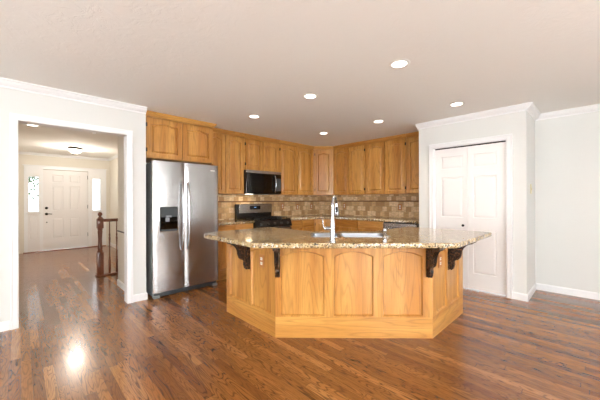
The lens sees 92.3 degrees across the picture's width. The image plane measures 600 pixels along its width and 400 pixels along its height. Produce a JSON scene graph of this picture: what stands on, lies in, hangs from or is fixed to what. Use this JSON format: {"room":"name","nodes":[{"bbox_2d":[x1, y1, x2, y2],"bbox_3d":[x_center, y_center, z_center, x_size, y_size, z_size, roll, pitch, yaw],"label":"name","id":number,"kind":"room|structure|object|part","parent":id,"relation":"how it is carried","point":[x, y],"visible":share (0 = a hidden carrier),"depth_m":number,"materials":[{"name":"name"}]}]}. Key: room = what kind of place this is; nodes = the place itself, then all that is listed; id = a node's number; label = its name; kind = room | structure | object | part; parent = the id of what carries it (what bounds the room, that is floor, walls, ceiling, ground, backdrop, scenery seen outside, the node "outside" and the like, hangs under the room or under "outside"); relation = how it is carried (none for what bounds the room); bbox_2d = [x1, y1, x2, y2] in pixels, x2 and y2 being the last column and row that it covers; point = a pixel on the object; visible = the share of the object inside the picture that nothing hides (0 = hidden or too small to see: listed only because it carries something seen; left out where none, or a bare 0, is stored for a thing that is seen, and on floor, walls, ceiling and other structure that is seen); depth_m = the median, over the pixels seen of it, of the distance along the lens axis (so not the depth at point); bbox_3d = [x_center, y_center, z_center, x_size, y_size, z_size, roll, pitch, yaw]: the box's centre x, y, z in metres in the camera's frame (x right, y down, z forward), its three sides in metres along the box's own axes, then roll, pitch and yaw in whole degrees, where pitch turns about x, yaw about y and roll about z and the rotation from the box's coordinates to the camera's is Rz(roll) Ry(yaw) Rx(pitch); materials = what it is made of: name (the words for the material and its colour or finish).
{"room":"kitchen","nodes":[
{"label":"kitchen","id":0,"kind":"room"},
{"bbox_2d":[19,154,109,253],"bbox_3d":[-6.216,0.062,7.442,2.450,2.440,0.120,0,0,-44],"label":"wall","id":1,"kind":"structure","parent":0,"point":[23,159],"depth_m":7.31,"materials":[{"name":"beige paint"}]},
{"bbox_2d":[26,176,40,251],"bbox_3d":[-6.527,0.333,7.063,0.275,1.850,0.110,0,0,-44],"label":"window","id":2,"kind":"structure","parent":1,"relation":"in","point":[33,212],"depth_m":7.06,"materials":[{"name":"white paint"}]},
{"bbox_3d":[-6.542,-0.147,7.077,0.215,0.890,0.072,0,0,-44],"label":"frame","id":3,"kind":"part","parent":2,"relation":"part of","materials":[{"name":"white paint"}]},
{"bbox_3d":[-6.515,0.798,7.052,0.215,0.920,0.020,0,0,-44],"label":"panel","id":4,"kind":"part","parent":2,"relation":"part of","materials":[{"name":"white paint"}]},
{"bbox_3d":[-6.539,-0.147,7.074,0.179,0.850,0.004,0,0,-44],"label":"pane","id":5,"kind":"part","parent":2,"relation":"part of","materials":[{"name":"clear glass"}]},
{"bbox_2d":[22,164,106,252],"bbox_3d":[-6.037,0.203,7.509,1.720,2.122,0.035,0,0,-44],"label":"trim","id":6,"kind":"structure","parent":1,"relation":"attached to","point":[29,170],"depth_m":7.41,"materials":[{"name":"white paint"}]},
{"bbox_2d":[43,170,87,249],"bbox_3d":[-6.085,0.249,7.518,0.922,2.025,0.094,0,0,-44],"label":"door","id":7,"kind":"structure","parent":1,"relation":"in","point":[65,193],"depth_m":7.50,"materials":[{"name":"white paint"}]},
{"bbox_2d":[26,245,105,252],"bbox_3d":[-6.049,1.273,7.503,1.670,0.018,0.018,0,0,-44],"label":"trim","id":8,"kind":"structure","parent":1,"relation":"attached to","point":[102,245],"depth_m":7.41,"materials":[{"name":"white wood"}]},
{"bbox_2d":[91,178,102,245],"bbox_3d":[-5.612,0.331,7.951,0.275,1.850,0.110,0,0,-44],"label":"window","id":9,"kind":"structure","parent":1,"relation":"in","point":[96,182],"depth_m":7.93,"materials":[{"name":"white paint"}]},
{"bbox_3d":[-5.601,0.795,7.941,0.215,0.920,0.020,0,0,-44],"label":"panel","id":10,"kind":"part","parent":9,"relation":"part of","materials":[{"name":"white paint"}]},
{"bbox_3d":[-5.627,-0.149,7.965,0.215,0.890,0.072,0,0,-44],"label":"frame","id":11,"kind":"part","parent":9,"relation":"part of","materials":[{"name":"white paint"}]},
{"bbox_3d":[-5.624,-0.149,7.962,0.179,0.850,0.004,0,0,-44],"label":"pane","id":12,"kind":"part","parent":9,"relation":"part of","materials":[{"name":"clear glass"}]},
{"bbox_2d":[0,87,145,321],"bbox_3d":[-3.433,0.053,2.354,3.954,2.440,0.130,0,0,-44],"label":"wall","id":13,"kind":"structure","parent":0,"point":[11,100],"depth_m":3.12,"materials":[{"name":"white paint"}]},
{"bbox_2d":[0,320,9,331],"bbox_3d":[-3.820,1.229,1.874,2.725,0.090,0.013,0,0,-44],"label":"baseboard","id":14,"kind":"structure","parent":13,"relation":"attached to","point":[4,326],"depth_m":2.80,"materials":[{"name":"white paint"}]},
{"bbox_2d":[10,113,132,329],"bbox_3d":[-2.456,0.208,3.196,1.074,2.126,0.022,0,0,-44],"label":"trim","id":15,"kind":"structure","parent":13,"relation":"attached to","point":[14,222],"depth_m":2.86,"materials":[{"name":"white paint"}]},
{"bbox_2d":[0,77,146,113],"bbox_3d":[-3.366,-1.129,2.282,3.954,0.075,0.070,0,0,-44],"label":"trim","id":16,"kind":"structure","parent":13,"relation":"attached to","point":[4,82],"depth_m":3.11,"materials":[{"name":"white paint"}]},
{"bbox_2d":[133,292,147,301],"bbox_3d":[-2.031,1.224,3.647,0.172,0.090,0.063,0,0,-44],"label":"baseboard","id":17,"kind":"structure","parent":13,"relation":"attached to","point":[142,296],"depth_m":3.63,"materials":[{"name":"white paint"}]},
{"bbox_2d":[146,110,216,164],"bbox_3d":[-1.850,-0.862,4.307,1.006,0.613,0.597,0,0,-44],"label":"upper cabinet","id":18,"kind":"object","parent":13,"relation":"attached to","point":[170,138],"visible":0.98,"depth_m":4.06,"materials":[{"name":"brown wood"}]},
{"bbox_3d":[-1.849,-0.828,3.936,0.454,0.520,0.020,0,0,-44],"label":"door","id":19,"kind":"part","parent":18,"relation":"part of","materials":[{"name":"brown wood"}]},
{"bbox_3d":[-1.796,-1.125,4.251,1.006,0.088,0.442,0,0,-44],"label":"crown","id":20,"kind":"part","parent":18,"relation":"part of","materials":[{"name":"brown wood"}]},
{"bbox_3d":[-1.509,-0.829,4.266,0.453,0.520,0.020,0,0,-44],"label":"door","id":21,"kind":"part","parent":18,"relation":"part of","materials":[{"name":"brown wood"}]},
{"bbox_2d":[110,158,117,245],"bbox_3d":[-3.737,0.055,6.554,0.130,2.440,4.610,0,0,-44],"label":"wall","id":22,"kind":"structure","parent":0,"point":[113,163],"depth_m":7.82,"materials":[{"name":"beige paint"}]},
{"bbox_2d":[118,136,123,282],"bbox_3d":[-2.395,0.051,4.048,0.104,2.440,0.855,0,0,-44],"label":"wall","id":23,"kind":"structure","parent":0,"point":[120,139],"depth_m":4.17,"materials":[{"name":"beige paint"}]},
{"bbox_2d":[19,151,117,160],"bbox_3d":[-4.576,-1.133,5.742,2.200,0.060,4.610,0,0,-44],"label":"trim","id":24,"kind":"structure","parent":23,"relation":"attached to","point":[20,152],"depth_m":7.47,"materials":[{"name":"white paint"}]},
{"bbox_2d":[117,279,123,290],"bbox_3d":[-2.433,1.226,4.007,0.013,0.090,0.855,0,0,-44],"label":"baseboard","id":25,"kind":"structure","parent":23,"relation":"attached to","point":[120,284],"depth_m":4.16,"materials":[{"name":"white paint"}]},
{"bbox_2d":[0,0,599,158],"bbox_3d":[-1.409,-1.222,3.242,8.500,0.100,13.010,0,0,-44],"label":"ceiling","id":26,"kind":"structure","parent":0,"point":[222,63],"depth_m":2.42,"materials":[{"name":"white paint"}]},
{"bbox_2d":[67,147,82,153],"bbox_3d":[-4.980,-1.086,6.388,0.284,0.152,0.284,0,0,-44],"label":"flush ceiling light","id":27,"kind":"object","parent":26,"relation":"attached to","point":[75,150],"visible":1,"depth_m":6.31,"materials":[{"name":"white glass"}]},
{"bbox_3d":[-4.980,-1.075,6.388,0.252,0.085,0.252,0,0,-44],"label":"lamp shade","id":28,"kind":"part","parent":27,"relation":"part of","materials":[{"name":"white glass"}]},
{"bbox_2d":[248,114,260,117],"bbox_3d":[-0.644,-1.173,4.048,0.180,0.004,0.180,0,0,-44],"label":"recessed light","id":29,"kind":"object","parent":26,"relation":"in","point":[252,115],"visible":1,"depth_m":4.04,"materials":[{"name":"white"}]},
{"bbox_2d":[302,93,317,98],"bbox_3d":[0.115,-1.175,3.266,0.180,0.004,0.180,0,0,-44],"label":"recessed light","id":30,"kind":"object","parent":26,"relation":"in","point":[308,95],"visible":1,"depth_m":3.27,"materials":[{"name":"white"}]},
{"bbox_2d":[372,120,383,122],"bbox_3d":[1.177,-1.178,4.325,0.180,0.004,0.180,0,0,-44],"label":"recessed light","id":31,"kind":"object","parent":26,"relation":"in","point":[374,121],"visible":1,"depth_m":4.32,"materials":[{"name":"white"}]},
{"bbox_2d":[388,59,409,68],"bbox_3d":[0.861,-1.177,2.498,0.180,0.004,0.180,0,0,-44],"label":"recessed light","id":32,"kind":"object","parent":26,"relation":"in","point":[400,63],"visible":1,"depth_m":2.48,"materials":[{"name":"white plastic"}]},
{"bbox_2d":[449,102,464,106],"bbox_3d":[1.930,-1.180,3.550,0.180,0.004,0.180,0,0,-44],"label":"recessed light","id":33,"kind":"object","parent":26,"relation":"in","point":[454,104],"visible":1,"depth_m":3.56,"materials":[{"name":"white"}]},
{"bbox_2d":[0,245,599,399],"bbox_3d":[-1.402,1.318,3.242,8.500,0.100,13.010,0,0,-44],"label":"floor","id":34,"kind":"structure","parent":0,"point":[77,337],"depth_m":2.38,"materials":[{"name":"brown wood"}]},
{"bbox_2d":[95,212,117,276],"bbox_3d":[-3.049,0.738,5.122,0.960,1.070,0.120,0,0,-44],"label":"stair railing","id":35,"kind":"object","parent":34,"relation":"on","point":[100,220],"visible":0.48,"depth_m":4.82,"materials":[{"name":"brown wood"}]},
{"bbox_3d":[-3.350,0.738,4.830,0.090,1.070,0.090,0,0,-44],"label":"newel post","id":36,"kind":"part","parent":35,"relation":"part of","materials":[{"name":"brown wood"}]},
{"bbox_3d":[-3.047,1.259,5.122,0.960,0.028,0.120,0,0,-44],"label":"rail","id":37,"kind":"part","parent":35,"relation":"part of","materials":[{"name":"brown wood"}]},
{"bbox_3d":[-3.012,0.343,5.159,0.855,0.050,0.066,0,0,-44],"label":"handrail","id":38,"kind":"part","parent":35,"relation":"part of","materials":[{"name":"brown wood"}]},
{"bbox_2d":[146,160,217,298],"bbox_3d":[-1.767,0.381,4.209,0.914,1.775,0.797,0,0,-44],"label":"refrigerator","id":39,"kind":"object","parent":34,"relation":"on","point":[182,198],"visible":0.99,"depth_m":3.88,"materials":[{"name":"grey metal"}]},
{"bbox_3d":[-1.739,0.344,3.815,0.405,1.700,0.051,0,0,-44],"label":"freezer door","id":40,"kind":"part","parent":39,"relation":"part of","materials":[{"name":"silver metal"}]},
{"bbox_3d":[-1.720,0.160,3.789,0.213,0.127,0.006,0,0,-44],"label":"dispenser panel","id":41,"kind":"part","parent":39,"relation":"part of","materials":[{"name":"grey plastic"}]},
{"bbox_3d":[-1.581,0.218,3.889,0.026,0.925,0.077,0,0,-44],"label":"handle","id":42,"kind":"part","parent":39,"relation":"part of","materials":[{"name":"silver metal"}]},
{"bbox_3d":[-1.523,0.218,3.945,0.026,0.925,0.077,0,0,-44],"label":"handle","id":43,"kind":"part","parent":39,"relation":"part of","materials":[{"name":"silver metal"}]},
{"bbox_3d":[-1.409,0.343,4.136,0.503,1.700,0.051,0,0,-44],"label":"fridge door","id":44,"kind":"part","parent":39,"relation":"part of","materials":[{"name":"silver metal"}]},
{"bbox_2d":[216,223,252,280],"bbox_3d":[-1.247,0.831,4.864,0.700,0.873,0.620,0,0,-44],"label":"base cabinet","id":45,"kind":"object","parent":34,"relation":"on","point":[222,247],"visible":0.31,"depth_m":4.50,"materials":[{"name":"brown wood"}]},
{"bbox_3d":[-1.165,0.850,4.526,0.323,0.595,0.020,0,0,-44],"label":"door","id":46,"kind":"part","parent":45,"relation":"part of","materials":[{"name":"brown wood"}]},
{"bbox_3d":[-1.166,0.470,4.526,0.323,0.125,0.020,0,0,-44],"label":"drawer","id":47,"kind":"part","parent":45,"relation":"part of","materials":[{"name":"brown wood"}]},
{"bbox_2d":[218,219,253,225],"bbox_3d":[-1.247,0.372,4.854,0.712,0.040,0.633,0,0,-44],"label":"countertop","id":48,"kind":"structure","parent":45,"relation":"on","point":[228,221],"depth_m":4.72,"materials":[{"name":"stone"}]},
{"bbox_3d":[-0.916,0.469,4.768,0.333,0.125,0.020,0,0,-44],"label":"drawer","id":49,"kind":"part","parent":45,"relation":"part of","materials":[{"name":"brown wood"}]},
{"bbox_2d":[235,204,291,228],"bbox_3d":[-0.660,0.656,5.351,0.810,1.160,0.731,0,0,-44],"label":"range","id":50,"kind":"object","parent":34,"relation":"on","point":[261,214],"visible":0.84,"depth_m":5.33,"materials":[{"name":"black metal"}]},
{"bbox_3d":[-0.848,0.165,5.575,0.765,0.162,0.010,0,0,-44],"label":"backguard panel","id":51,"kind":"part","parent":50,"relation":"part of","materials":[{"name":"silver metal"}]},
{"bbox_2d":[239,218,289,220],"bbox_3d":[-0.666,0.351,5.356,0.810,0.020,0.565,0,0,-44],"label":"cooktop","id":52,"kind":"object","parent":50,"relation":"in","point":[252,219],"depth_m":5.14,"materials":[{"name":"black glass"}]},
{"bbox_3d":[-0.459,0.425,5.143,0.810,0.130,0.060,0,0,-44],"label":"control panel","id":53,"kind":"part","parent":50,"relation":"part of","materials":[{"name":"black metal"}]},
{"bbox_2d":[290,219,313,230],"bbox_3d":[-0.163,0.828,5.917,0.680,0.873,0.620,0,0,-44],"label":"base cabinet","id":54,"kind":"object","parent":34,"relation":"on","point":[308,224],"visible":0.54,"depth_m":5.71,"materials":[{"name":"brown wood"}]},
{"bbox_3d":[-0.076,0.467,5.584,0.318,0.125,0.020,0,0,-44],"label":"drawer","id":55,"kind":"part","parent":54,"relation":"part of","materials":[{"name":"brown wood"}]},
{"bbox_3d":[0.166,0.466,5.819,0.315,0.125,0.020,0,0,-44],"label":"drawer","id":56,"kind":"part","parent":54,"relation":"part of","materials":[{"name":"brown wood"}]},
{"bbox_3d":[0.167,0.846,5.819,0.315,0.595,0.020,0,0,-44],"label":"door","id":57,"kind":"part","parent":54,"relation":"part of","materials":[{"name":"brown wood"}]},
{"bbox_2d":[314,219,335,230],"bbox_3d":[0.519,0.826,6.364,0.919,0.873,0.918,0,0,-44],"label":"base cabinet","id":58,"kind":"object","parent":34,"relation":"on","point":[318,226],"visible":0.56,"depth_m":5.93,"materials":[{"name":"brown wood"}]},
{"bbox_2d":[282,214,418,223],"bbox_3d":[0.899,0.366,5.484,1.606,0.040,2.718,0,0,-44],"label":"countertop","id":59,"kind":"structure","parent":58,"relation":"on","point":[319,216],"depth_m":5.67,"materials":[{"name":"stone"}]},
{"bbox_2d":[225,242,475,338],"bbox_3d":[0.488,0.825,3.019,2.650,0.874,1.316,0,0,1],"label":"kitchen island","id":60,"kind":"object","parent":34,"relation":"on","point":[298,292],"visible":0.86,"depth_m":2.65,"materials":[{"name":"brown wood"}]},
{"bbox_3d":[-0.523,0.733,2.966,0.020,0.684,0.872,0,0,-44],"label":"panel","id":61,"kind":"part","parent":60,"relation":"part of","materials":[{"name":"brown wood"}]},
{"bbox_2d":[259,254,263,267],"bbox_3d":[-0.374,0.595,2.806,0.010,0.124,0.078,0,0,-44],"label":"wall outlet","id":62,"kind":"object","parent":60,"relation":"attached to","point":[261,257],"visible":1,"depth_m":2.80,"materials":[{"name":"brown plastic"}]},
{"bbox_2d":[204,227,491,247],"bbox_3d":[0.504,0.365,2.991,3.015,0.042,1.417,0,0,0],"label":"island countertop","id":63,"kind":"structure","parent":60,"relation":"on","point":[266,237],"depth_m":2.56,"materials":[{"name":"stone"}]},
{"bbox_2d":[322,195,338,241],"bbox_3d":[0.287,0.152,2.444,0.096,0.386,0.238,0,0,35],"label":"faucet","id":64,"kind":"object","parent":63,"relation":"on","point":[334,210],"visible":1,"depth_m":2.37,"materials":[{"name":"silver metal"}]},
{"bbox_3d":[0.220,0.207,2.384,0.078,0.095,0.035,0,0,1],"label":"handle","id":65,"kind":"part","parent":64,"relation":"part of","materials":[{"name":"silver metal"}]},
{"bbox_3d":[0.293,0.057,2.454,0.023,0.196,0.173,0,0,19],"label":"spout","id":66,"kind":"part","parent":64,"relation":"part of","materials":[{"name":"silver metal"}]},
{"bbox_2d":[311,233,390,236],"bbox_3d":[0.480,0.453,2.829,0.749,0.223,0.321,0,0,1],"label":"sink","id":67,"kind":"object","parent":63,"relation":"in","point":[312,234],"visible":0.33,"depth_m":2.97,"materials":[{"name":"grey metal"}]},
{"bbox_2d":[311,233,340,236],"bbox_3d":[0.245,0.453,2.832,0.279,0.223,0.321,0,0,1],"label":"basin","id":68,"kind":"object","parent":67,"relation":"in","point":[312,234],"depth_m":2.97,"materials":[{"name":"silver metal"}]},
{"bbox_2d":[338,233,390,236],"bbox_3d":[0.623,0.452,2.827,0.464,0.223,0.321,0,0,1],"label":"basin","id":69,"kind":"object","parent":67,"relation":"in","point":[339,234],"depth_m":2.97,"materials":[{"name":"silver metal"}]},
{"bbox_2d":[382,228,386,241],"bbox_3d":[0.704,0.289,2.413,0.040,0.109,0.077,0,0,1],"label":"soap dispenser","id":70,"kind":"object","parent":63,"relation":"on","point":[384,230],"visible":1,"depth_m":2.38,"materials":[{"name":"silver metal"}]},
{"bbox_3d":[0.490,0.730,2.644,1.433,0.684,0.020,0,0,1],"label":"panel","id":71,"kind":"part","parent":60,"relation":"part of","materials":[{"name":"brown wood"}]},
{"bbox_2d":[438,254,441,267],"bbox_3d":[1.346,0.585,2.764,0.078,0.124,0.010,0,0,-44],"label":"wall outlet","id":72,"kind":"object","parent":60,"relation":"attached to","point":[440,255],"visible":1,"depth_m":2.75,"materials":[{"name":"brown plastic"}]},
{"bbox_3d":[1.504,0.727,2.925,0.850,0.684,0.020,0,0,-44],"label":"panel","id":73,"kind":"part","parent":60,"relation":"part of","materials":[{"name":"brown wood"}]},
{"bbox_2d":[336,219,383,230],"bbox_3d":[1.327,0.824,5.755,0.620,0.873,1.080,0,0,-44],"label":"base cabinet","id":74,"kind":"object","parent":34,"relation":"on","point":[341,224],"visible":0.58,"depth_m":5.55,"materials":[{"name":"brown wood"}]},
{"bbox_3d":[0.924,0.464,5.738,0.020,0.125,0.515,0,0,-44],"label":"drawer","id":75,"kind":"part","parent":74,"relation":"part of","materials":[{"name":"brown wood"}]},
{"bbox_3d":[0.926,0.844,5.738,0.020,0.595,0.515,0,0,-44],"label":"door","id":76,"kind":"part","parent":74,"relation":"part of","materials":[{"name":"brown wood"}]},
{"bbox_3d":[1.298,0.843,5.354,0.020,0.595,0.515,0,0,-44],"label":"door","id":77,"kind":"part","parent":74,"relation":"part of","materials":[{"name":"brown wood"}]},
{"bbox_3d":[1.297,0.463,5.354,0.020,0.125,0.515,0,0,-44],"label":"drawer","id":78,"kind":"part","parent":74,"relation":"part of","materials":[{"name":"brown wood"}]},
{"bbox_2d":[383,222,418,228],"bbox_3d":[1.900,0.823,5.124,0.639,0.872,0.608,0,0,-44],"label":"dishwasher","id":79,"kind":"object","parent":34,"relation":"on","point":[388,225],"visible":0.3,"depth_m":4.96,"materials":[{"name":"grey plastic"}]},
{"bbox_3d":[1.703,0.439,4.935,0.022,0.070,0.602,0,0,-44],"label":"control panel","id":80,"kind":"part","parent":79,"relation":"part of","materials":[{"name":"silver metal"}]},
{"bbox_2d":[419,110,534,293],"bbox_3d":[2.619,0.036,4.320,0.784,2.440,1.340,0,0,-44],"label":"wall","id":81,"kind":"structure","parent":0,"point":[521,124],"depth_m":3.72,"materials":[{"name":"white paint"}]},
{"bbox_2d":[406,131,418,193],"bbox_3d":[2.149,-0.646,5.093,0.362,1.068,0.410,0,0,-44],"label":"upper cabinet","id":82,"kind":"object","parent":81,"relation":"attached to","point":[412,138],"visible":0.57,"depth_m":5.04,"materials":[{"name":"brown wood"}]},
{"bbox_3d":[2.033,-1.136,4.981,0.042,0.088,0.410,0,0,-44],"label":"crown","id":83,"kind":"part","parent":82,"relation":"part of","materials":[{"name":"brown wood"}]},
{"bbox_2d":[435,141,505,295],"bbox_3d":[2.364,0.236,4.056,0.078,2.017,0.891,0,0,-44],"label":"door","id":84,"kind":"structure","parent":81,"relation":"in","point":[470,180],"depth_m":3.98,"materials":[{"name":"white paint"}]},
{"bbox_2d":[429,133,512,298],"bbox_3d":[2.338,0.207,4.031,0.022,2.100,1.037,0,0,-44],"label":"trim","id":85,"kind":"structure","parent":81,"relation":"attached to","point":[508,137],"depth_m":3.69,"materials":[{"name":"white paint"}]},
{"bbox_2d":[535,111,599,292],"bbox_3d":[4.568,0.030,2.843,0.120,2.440,3.715,0,0,-44],"label":"wall","id":86,"kind":"structure","parent":0,"point":[567,148],"depth_m":3.81,"materials":[{"name":"white paint"}]},
{"bbox_2d":[416,102,599,129],"bbox_3d":[3.809,-1.150,2.981,0.772,0.075,4.965,0,0,-44],"label":"trim","id":87,"kind":"structure","parent":86,"relation":"attached to","point":[530,107],"depth_m":3.82,"materials":[{"name":"white paint"}]},
{"bbox_2d":[513,283,599,301],"bbox_3d":[4.261,1.206,2.563,0.715,0.090,3.745,0,0,-44],"label":"baseboard","id":88,"kind":"structure","parent":86,"relation":"attached to","point":[537,286],"depth_m":3.75,"materials":[{"name":"white paint"}]},
{"bbox_3d":[-0.951,0.047,5.683,4.246,2.440,0.120,0,0,-44],"label":"wall","id":89,"kind":"structure","parent":0,"visible":0},
{"bbox_2d":[244,133,279,171],"bbox_3d":[-0.804,-0.853,5.480,0.798,0.638,0.367,0,0,-44],"label":"upper cabinet","id":90,"kind":"object","parent":89,"relation":"attached to","point":[261,153],"visible":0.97,"depth_m":5.34,"materials":[{"name":"brown wood"}]},
{"bbox_3d":[-0.839,-0.818,5.235,0.365,0.545,0.020,0,0,-44],"label":"door","id":91,"kind":"part","parent":90,"relation":"part of","materials":[{"name":"brown wood"}]},
{"bbox_3d":[-0.691,-1.128,5.364,0.798,0.088,0.042,0,0,-44],"label":"crown","id":92,"kind":"part","parent":90,"relation":"part of","materials":[{"name":"brown wood"}]},
{"bbox_2d":[244,170,280,194],"bbox_3d":[-0.764,-0.318,5.434,0.800,0.427,0.467,0,0,-44],"label":"microwave","id":93,"kind":"object","parent":90,"relation":"attached to","point":[255,182],"visible":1,"depth_m":5.27,"materials":[{"name":"black metal"}]},
{"bbox_3d":[-0.710,-0.301,5.274,0.655,0.360,0.030,0,0,-44],"label":"door","id":94,"kind":"part","parent":93,"relation":"part of","materials":[{"name":"black glass"}]},
{"bbox_3d":[-0.422,-0.302,5.554,0.142,0.360,0.030,0,0,-44],"label":"control panel","id":95,"kind":"part","parent":93,"relation":"part of","materials":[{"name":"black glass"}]},
{"bbox_3d":[-0.559,-0.819,5.506,0.365,0.545,0.020,0,0,-44],"label":"door","id":96,"kind":"part","parent":90,"relation":"part of","materials":[{"name":"brown wood"}]},
{"bbox_2d":[218,194,321,219],"bbox_3d":[-0.595,0.123,5.938,3.140,0.455,0.010,0,0,-44],"label":"backsplash","id":97,"kind":"structure","parent":89,"relation":"attached to","point":[226,210],"depth_m":6.05,"materials":[{"name":"tile"}]},
{"bbox_2d":[210,128,244,193],"bbox_3d":[-1.342,-0.636,4.957,0.700,1.068,0.367,0,0,-44],"label":"upper cabinet","id":98,"kind":"object","parent":97,"relation":"attached to","point":[228,146],"visible":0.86,"depth_m":4.89,"materials":[{"name":"brown wood"}]},
{"bbox_3d":[-1.372,-0.602,4.716,0.304,0.975,0.020,0,0,-44],"label":"door","id":99,"kind":"part","parent":98,"relation":"part of","materials":[{"name":"brown wood"}]},
{"bbox_3d":[-1.230,-1.127,4.840,0.700,0.088,0.042,0,0,-44],"label":"crown","id":100,"kind":"part","parent":98,"relation":"part of","materials":[{"name":"brown wood"}]},
{"bbox_3d":[-1.121,-0.602,4.960,0.350,0.975,0.020,0,0,-44],"label":"door","id":101,"kind":"part","parent":98,"relation":"part of","materials":[{"name":"brown wood"}]},
{"bbox_2d":[275,140,313,194],"bbox_3d":[-0.162,-0.639,6.103,0.985,1.068,0.367,0,0,-44],"label":"upper cabinet","id":102,"kind":"object","parent":97,"relation":"attached to","point":[295,159],"visible":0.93,"depth_m":5.95,"materials":[{"name":"brown wood"}]},
{"bbox_3d":[-0.232,-0.605,5.823,0.455,0.975,0.020,0,0,-44],"label":"door","id":103,"kind":"part","parent":102,"relation":"part of","materials":[{"name":"brown wood"}]},
{"bbox_3d":[-0.050,-1.130,5.986,0.985,0.088,0.042,0,0,-44],"label":"crown","id":104,"kind":"part","parent":102,"relation":"part of","materials":[{"name":"brown wood"}]},
{"bbox_3d":[0.116,-0.606,6.161,0.475,0.975,0.020,0,0,-44],"label":"door","id":105,"kind":"part","parent":102,"relation":"part of","materials":[{"name":"brown wood"}]},
{"bbox_2d":[218,201,418,201],"bbox_3d":[0.354,0.027,4.954,3.130,0.022,2.725,0,0,-44],"label":"trim","id":106,"kind":"structure","parent":97,"relation":"attached to","point":[218,201],"depth_m":5.95,"materials":[{"name":"tile"}]},
{"bbox_2d":[313,146,333,195],"bbox_3d":[0.518,-0.641,6.551,0.658,1.068,0.658,0,0,-44],"label":"upper cabinet","id":107,"kind":"object","parent":89,"relation":"attached to","point":[323,167],"visible":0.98,"depth_m":6.33,"materials":[{"name":"brown wood"}]},
{"bbox_3d":[0.514,-1.131,6.326,0.438,0.088,0.042,0,0,1],"label":"crown","id":108,"kind":"part","parent":107,"relation":"part of","materials":[{"name":"brown wood"}]},
{"bbox_3d":[1.560,0.040,6.059,0.120,2.440,2.840,0,0,-44],"label":"wall","id":109,"kind":"structure","parent":0,"visible":0},
{"bbox_2d":[322,194,418,218],"bbox_3d":[1.480,0.117,6.048,0.010,0.455,2.725,0,0,-44],"label":"wall","id":110,"kind":"structure","parent":109,"relation":"attached to","point":[374,209],"depth_m":5.94,"materials":[{"name":"tile"}]},
{"bbox_2d":[333,141,365,194],"bbox_3d":[1.125,-0.643,6.147,0.362,1.068,0.822,0,0,-44],"label":"upper cabinet","id":111,"kind":"object","parent":110,"relation":"attached to","point":[349,160],"visible":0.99,"depth_m":6.00,"materials":[{"name":"brown wood"}]},
{"bbox_3d":[0.878,-0.608,6.188,0.020,0.975,0.390,0,0,-44],"label":"door","id":112,"kind":"part","parent":111,"relation":"part of","materials":[{"name":"brown wood"}]},
{"bbox_3d":[1.009,-1.133,6.036,0.042,0.088,0.822,0,0,-44],"label":"crown","id":113,"kind":"part","parent":111,"relation":"part of","materials":[{"name":"brown wood"}]},
{"bbox_3d":[1.160,-0.609,5.897,0.020,0.975,0.380,0,0,-44],"label":"door","id":114,"kind":"part","parent":111,"relation":"part of","materials":[{"name":"brown wood"}]},
{"bbox_2d":[365,134,406,194],"bbox_3d":[1.709,-0.645,5.546,0.362,1.068,0.846,0,0,-44],"label":"upper cabinet","id":115,"kind":"object","parent":110,"relation":"attached to","point":[386,157],"visible":0.99,"depth_m":5.41,"materials":[{"name":"brown wood"}]},
{"bbox_3d":[1.456,-0.610,5.593,0.020,0.975,0.397,0,0,-44],"label":"door","id":116,"kind":"part","parent":115,"relation":"part of","materials":[{"name":"brown wood"}]},
{"bbox_3d":[1.593,-1.135,5.435,0.042,0.088,0.846,0,0,-44],"label":"crown","id":117,"kind":"part","parent":115,"relation":"part of","materials":[{"name":"brown wood"}]},
{"bbox_3d":[1.748,-0.611,5.293,0.020,0.975,0.396,0,0,-44],"label":"door","id":118,"kind":"part","parent":115,"relation":"part of","materials":[{"name":"brown wood"}]}
]}

